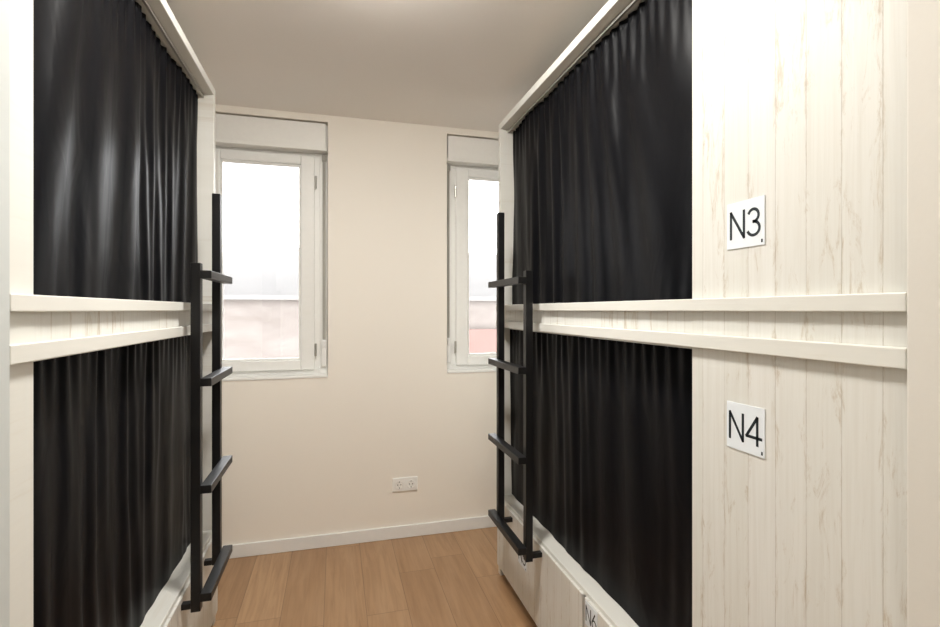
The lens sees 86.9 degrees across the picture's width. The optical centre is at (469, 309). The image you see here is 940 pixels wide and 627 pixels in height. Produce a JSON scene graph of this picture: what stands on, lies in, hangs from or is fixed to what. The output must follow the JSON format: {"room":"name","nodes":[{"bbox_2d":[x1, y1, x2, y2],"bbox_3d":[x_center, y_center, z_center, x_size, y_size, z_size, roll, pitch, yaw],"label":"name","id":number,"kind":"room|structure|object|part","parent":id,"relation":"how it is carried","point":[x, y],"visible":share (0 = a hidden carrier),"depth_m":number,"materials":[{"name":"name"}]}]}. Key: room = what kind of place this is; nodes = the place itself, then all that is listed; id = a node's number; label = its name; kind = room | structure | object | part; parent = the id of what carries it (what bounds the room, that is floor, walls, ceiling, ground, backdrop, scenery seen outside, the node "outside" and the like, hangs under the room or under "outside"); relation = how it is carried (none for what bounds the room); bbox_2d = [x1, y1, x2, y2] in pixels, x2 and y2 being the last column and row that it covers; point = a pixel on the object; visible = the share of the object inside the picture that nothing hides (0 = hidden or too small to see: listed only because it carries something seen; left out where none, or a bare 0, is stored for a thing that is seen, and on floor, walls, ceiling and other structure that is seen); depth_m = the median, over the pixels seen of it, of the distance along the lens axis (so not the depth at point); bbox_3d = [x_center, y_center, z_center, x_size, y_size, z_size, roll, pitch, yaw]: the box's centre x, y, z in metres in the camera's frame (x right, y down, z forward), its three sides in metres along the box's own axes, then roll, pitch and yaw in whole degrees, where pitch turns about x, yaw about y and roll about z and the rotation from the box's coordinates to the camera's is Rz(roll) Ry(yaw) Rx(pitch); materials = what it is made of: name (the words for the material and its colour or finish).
{"room":"dormitory","nodes":[
{"label":"dormitory","id":0,"kind":"room"},
{"bbox_2d":[215,104,498,545],"bbox_3d":[-0.676,0.122,3.117,3.570,2.555,0.250,0,0,-15],"label":"wall","id":1,"kind":"structure","parent":0,"point":[311,456],"depth_m":3.02,"materials":[{"name":"paint"}]},
{"bbox_2d":[215,113,327,153],"bbox_3d":[-1.241,-1.030,2.961,0.758,0.170,0.234,0,0,-15],"label":"box","id":2,"kind":"object","parent":1,"relation":"attached to","point":[230,130],"visible":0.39,"depth_m":2.87,"materials":[{"name":"plastic"}]},
{"bbox_2d":[215,146,327,376],"bbox_3d":[-1.237,-0.276,2.946,0.758,1.352,0.086,0,0,-15],"label":"window","id":3,"kind":"structure","parent":1,"relation":"in","point":[319,369],"depth_m":2.98,"materials":[{"name":"paint"}]},
{"bbox_2d":[220,159,300,361],"bbox_3d":[-1.236,-0.287,2.944,0.442,1.174,0.029,0,0,-15],"label":"bead","id":4,"kind":"object","parent":3,"relation":"attached to","point":[222,161],"visible":0.91,"depth_m":2.92,"materials":[{"name":"paint"}]},
{"bbox_3d":[-1.235,-0.285,2.942,0.602,1.290,0.055,0,0,-15],"label":"sash","id":5,"kind":"part","parent":3,"relation":"part of","materials":[{"name":"white plastic"}]},
{"bbox_3d":[-0.931,-0.265,2.992,0.014,1.085,0.014,0,0,-15],"label":"hinge","id":6,"kind":"part","parent":3,"relation":"part of","materials":[{"name":"white metal"}]},
{"bbox_2d":[323,161,325,339],"bbox_3d":[-0.884,-0.370,3.006,0.018,1.140,0.003,0,0,-15],"label":"strap","id":7,"kind":"object","parent":3,"relation":"attached to","point":[324,162],"visible":1,"depth_m":3.00,"materials":[{"name":"plastic"}]},
{"bbox_2d":[222,373,327,380],"bbox_3d":[-1.219,0.393,2.881,0.756,0.014,0.091,0,0,-15],"label":"sill","id":8,"kind":"structure","parent":1,"relation":"attached to","point":[325,375],"depth_m":2.88,"materials":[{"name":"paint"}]},
{"bbox_2d":[321,340,326,365],"bbox_3d":[-0.884,0.260,3.003,0.032,0.160,0.030,0,0,-15],"label":"strap winder","id":9,"kind":"object","parent":1,"relation":"attached to","point":[323,342],"depth_m":3.00,"materials":[{"name":"white plastic"}]},
{"bbox_2d":[222,515,496,558],"bbox_3d":[-0.641,1.363,2.990,3.270,0.075,0.014,0,0,-15],"label":"baseboard","id":10,"kind":"structure","parent":1,"relation":"attached to","point":[445,526],"depth_m":2.97,"materials":[{"name":"white wood"}]},
{"bbox_2d":[392,476,417,491],"bbox_3d":[-0.400,1.073,3.055,0.156,0.084,0.014,0,0,-15],"label":"wall socket","id":11,"kind":"object","parent":1,"relation":"attached to","point":[404,483],"visible":1,"depth_m":3.05,"materials":[{"name":"plastic"}]},
{"bbox_2d":[447,338,450,362],"bbox_3d":[-0.140,0.260,3.205,0.032,0.160,0.030,0,0,-15],"label":"strap winder","id":12,"kind":"object","parent":1,"relation":"attached to","point":[448,339],"depth_m":3.20,"materials":[{"name":"white plastic"}]},
{"bbox_2d":[447,368,496,372],"bbox_3d":[0.211,0.393,3.269,0.757,0.014,0.091,0,0,-15],"label":"sill","id":13,"kind":"structure","parent":1,"relation":"attached to","point":[479,369],"depth_m":3.19,"materials":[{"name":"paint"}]},
{"bbox_2d":[447,164,498,369],"bbox_3d":[0.193,-0.276,3.334,0.759,1.352,0.086,0,0,-15],"label":"window","id":14,"kind":"structure","parent":1,"relation":"in","point":[452,173],"depth_m":3.24,"materials":[{"name":"paint"}]},
{"bbox_2d":[447,171,448,337],"bbox_3d":[-0.142,-0.370,3.208,0.018,1.140,0.003,0,0,-15],"label":"strap","id":15,"kind":"object","parent":14,"relation":"attached to","point":[447,171],"visible":0.64,"depth_m":3.21,"materials":[{"name":"plastic"}]},
{"bbox_3d":[-0.094,-0.265,3.219,0.014,1.085,0.014,0,0,-15],"label":"hinge","id":16,"kind":"part","parent":14,"relation":"part of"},
{"bbox_3d":[0.194,-0.285,3.330,0.603,1.290,0.055,0,0,-15],"label":"sash","id":17,"kind":"part","parent":14,"relation":"part of","materials":[{"name":"white plastic"}]},
{"bbox_2d":[468,177,498,355],"bbox_3d":[0.193,-0.287,3.333,0.443,1.174,0.029,0,0,-15],"label":"bead","id":18,"kind":"object","parent":14,"relation":"attached to","point":[469,178],"visible":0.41,"depth_m":3.26,"materials":[{"name":"paint"}]},
{"bbox_2d":[447,136,498,167],"bbox_3d":[0.189,-1.030,3.350,0.759,0.170,0.234,0,0,-15],"label":"box","id":19,"kind":"object","parent":1,"relation":"attached to","point":[467,151],"visible":0.26,"depth_m":3.19,"materials":[{"name":"plastic"}]},
{"bbox_2d":[211,527,536,626],"bbox_3d":[-0.098,1.450,0.989,3.570,0.100,4.660,0,0,-15],"label":"floor","id":20,"kind":"structure","parent":0,"point":[450,579],"depth_m":2.50,"materials":[{"name":"brown wood"}]},
{"bbox_2d":[10,0,217,626],"bbox_3d":[-1.337,0.206,1.165,0.960,2.388,1.960,0,0,-15],"label":"bunk bed","id":21,"kind":"object","parent":20,"relation":"on","point":[42,327],"visible":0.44,"depth_m":0.95,"materials":[{"name":"white wood"}]},
{"bbox_3d":[-0.716,0.223,0.611,0.022,2.354,0.565,0,0,-15],"label":"panel","id":22,"kind":"part","parent":21,"relation":"part of","materials":[{"name":"white wood"}]},
{"bbox_3d":[-1.003,0.096,1.532,0.008,0.008,1.362,0,0,-15],"label":"curtain rod","id":23,"kind":"part","parent":21,"relation":"part of","materials":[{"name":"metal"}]},
{"bbox_3d":[-0.942,-0.012,1.515,0.016,0.030,1.488,0,0,-15],"label":"rail","id":24,"kind":"part","parent":21,"relation":"part of","materials":[{"name":"white wood"}]},
{"bbox_3d":[-0.942,0.073,1.515,0.016,0.032,1.488,0,0,-15],"label":"rail","id":25,"kind":"part","parent":21,"relation":"part of","materials":[{"name":"white wood"}]},
{"bbox_2d":[33,335,189,626],"bbox_3d":[-1.017,0.527,1.527,0.020,0.894,1.356,0,0,-15],"label":"curtain","id":26,"kind":"object","parent":21,"relation":"hanging from","point":[111,427],"visible":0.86,"depth_m":1.33,"materials":[{"name":"black fabric"}]},
{"bbox_2d":[33,0,197,302],"bbox_3d":[-1.023,-0.465,1.525,0.026,0.960,1.356,0,0,-15],"label":"curtain","id":27,"kind":"object","parent":21,"relation":"hanging from","point":[115,117],"visible":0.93,"depth_m":1.33,"materials":[{"name":"black fabric"}]},
{"bbox_3d":[-0.999,-0.942,1.533,0.008,0.008,1.362,0,0,-15],"label":"curtain rod","id":28,"kind":"part","parent":21,"relation":"part of","materials":[{"name":"metal"}]},
{"bbox_3d":[-1.054,1.167,1.864,0.041,0.357,0.733,0,0,-15],"label":"drawer","id":29,"kind":"part","parent":21,"relation":"part of","materials":[{"name":"white wood"}]},
{"bbox_3d":[-1.597,0.223,2.093,0.945,2.354,0.033,0,0,-15],"label":"panel","id":30,"kind":"part","parent":21,"relation":"part of","materials":[{"name":"white wood"}]},
{"bbox_2d":[181,193,231,612],"bbox_3d":[-0.983,0.283,1.866,0.097,1.503,0.364,0,0,-15],"label":"ladder","id":31,"kind":"object","parent":21,"relation":"attached to","point":[199,594],"visible":1,"depth_m":1.72,"materials":[{"name":"black metal"}]},
{"bbox_2d":[496,0,906,626],"bbox_3d":[0.863,0.206,1.818,0.970,2.388,1.967,0,0,-15],"label":"bunk bed","id":32,"kind":"object","parent":20,"relation":"on","point":[801,105],"visible":0.49,"depth_m":0.96,"materials":[{"name":"white wood"}]},
{"bbox_3d":[0.617,0.223,2.754,0.955,2.354,0.032,0,0,-15],"label":"panel","id":33,"kind":"part","parent":32,"relation":"part of","materials":[{"name":"white wood"}]},
{"bbox_2d":[488,212,541,562],"bbox_3d":[0.195,0.283,2.228,0.110,1.503,0.414,0,0,-15],"label":"ladder","id":34,"kind":"object","parent":32,"relation":"attached to","point":[525,548],"visible":1,"depth_m":2.05,"materials":[{"name":"black metal"}]},
{"bbox_2d":[518,555,525,570],"bbox_3d":[0.239,1.125,2.272,0.002,0.100,0.100,0,0,-15],"label":"number sign","id":35,"kind":"object","parent":32,"relation":"attached to","point":[521,561],"visible":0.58,"depth_m":2.27,"materials":[{"name":"white plastic"}]},
{"bbox_3d":[0.286,1.167,2.183,0.041,0.357,0.936,0,0,-15],"label":"drawer","id":36,"kind":"part","parent":32,"relation":"part of","materials":[{"name":"white wood"}]},
{"bbox_3d":[0.392,-0.942,1.923,0.008,0.008,1.454,0,0,-15],"label":"curtain rod","id":37,"kind":"part","parent":32,"relation":"part of","materials":[{"name":"metal"}]},
{"bbox_2d":[585,600,597,626],"bbox_3d":[0.406,1.032,1.659,0.002,0.080,0.080,0,0,-15],"label":"number sign","id":38,"kind":"object","parent":32,"relation":"attached to","point":[591,616],"visible":1,"depth_m":1.66,"materials":[{"name":"white plastic"}]},
{"bbox_3d":[0.480,1.167,1.468,0.041,0.357,0.510,0,0,-15],"label":"drawer","id":39,"kind":"part","parent":32,"relation":"part of","materials":[{"name":"white wood"}]},
{"bbox_3d":[0.395,0.096,1.924,0.008,0.008,1.454,0,0,-15],"label":"curtain rod","id":40,"kind":"part","parent":32,"relation":"part of","materials":[{"name":"wood"}]},
{"bbox_2d":[510,329,691,626],"bbox_3d":[0.411,0.527,1.928,0.022,0.894,1.449,0,0,-15],"label":"curtain","id":41,"kind":"object","parent":32,"relation":"hanging from","point":[612,420],"visible":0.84,"depth_m":1.65,"materials":[{"name":"black fabric"}]},
{"bbox_2d":[512,0,691,304],"bbox_3d":[0.415,-0.465,1.929,0.024,0.960,1.449,0,0,-15],"label":"curtain","id":42,"kind":"object","parent":32,"relation":"hanging from","point":[602,166],"visible":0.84,"depth_m":1.66,"materials":[{"name":"black fabric"}]},
{"bbox_3d":[0.403,-0.012,1.692,0.016,0.030,1.965,0,0,-15],"label":"rail","id":43,"kind":"part","parent":32,"relation":"part of","materials":[{"name":"white wood"}]},
{"bbox_3d":[0.403,0.073,1.692,0.016,0.032,1.965,0,0,-15],"label":"rail","id":44,"kind":"part","parent":32,"relation":"part of","materials":[{"name":"white wood"}]},
{"bbox_2d":[727,401,764,458],"bbox_3d":[0.583,0.251,1.052,0.002,0.100,0.100,0,0,-15],"label":"number sign","id":45,"kind":"object","parent":32,"relation":"attached to","point":[745,423],"visible":1,"depth_m":1.05,"materials":[{"name":"white plastic"}]},
{"bbox_2d":[727,195,764,249],"bbox_3d":[0.583,-0.183,1.052,0.002,0.100,0.100,0,0,-15],"label":"number sign","id":46,"kind":"object","parent":32,"relation":"attached to","point":[745,218],"visible":1,"depth_m":1.05,"materials":[{"name":"white plastic"}]},
{"bbox_3d":[0.615,0.223,0.981,0.022,2.354,0.481,0,0,-15],"label":"panel","id":47,"kind":"part","parent":32,"relation":"part of","materials":[{"name":"white wood"}]},
{"bbox_2d":[166,0,607,131],"bbox_3d":[-0.098,-1.205,0.989,3.570,0.100,4.660,0,0,-15],"label":"ceiling","id":48,"kind":"structure","parent":0,"point":[464,64],"depth_m":2.23,"materials":[{"name":"paint"}]},
{"bbox_2d":[907,0,939,626],"bbox_3d":[1.350,0.122,0.025,0.982,2.555,1.741,0,0,-15],"label":"wall","id":49,"kind":"structure","parent":0,"point":[923,16],"depth_m":0.72,"materials":[{"name":"paint"}]},
{"label":"outside","id":50,"kind":"structure","parent":0,"visible":0},
{"bbox_3d":[-4.738,4.450,21.251,22.000,0.100,36.500,0,0,-15],"label":"ground","id":51,"kind":"structure","parent":50,"visible":0},
{"bbox_2d":[224,299,496,358],"bbox_3d":[-0.713,2.140,6.438,14.000,4.520,0.400,0,0,-15],"label":"facade","id":52,"kind":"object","parent":51,"relation":"on","point":[253,329],"visible":0.02,"depth_m":5.79,"materials":[{"name":"pink brick"}]},
{"bbox_2d":[224,295,496,300],"bbox_3d":[-0.705,-0.145,6.409,14.000,0.050,0.500,0,0,-15],"label":"coping","id":53,"kind":"object","parent":52,"relation":"on","point":[227,297],"visible":0.02,"depth_m":5.72},
{"bbox_2d":[469,329,496,352],"bbox_3d":[2.827,0.450,7.141,6.800,0.400,0.100,0,0,-15],"label":"facade","id":54,"kind":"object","parent":52,"relation":"attached to","point":[480,340],"visible":0.02,"depth_m":6.37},
{"bbox_2d":[224,246,496,296],"bbox_3d":[-1.172,1.725,8.127,14.000,5.350,0.300,0,0,-15],"label":"facade","id":55,"kind":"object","parent":51,"relation":"on","point":[253,270],"visible":0.02,"depth_m":7.49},
{"bbox_3d":[-0.868,0.122,-0.604,0.948,2.555,1.690,0,0,-15],"label":"wall","id":56,"kind":"structure","parent":0,"visible":0},
{"bbox_2d":[0,0,9,626],"bbox_3d":[-0.666,0.122,0.499,0.017,2.555,0.612,0,0,-15],"label":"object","id":57,"kind":"structure","parent":56,"relation":"attached to","point":[4,4],"depth_m":0.78,"materials":[{"name":"paint"}]}
]}

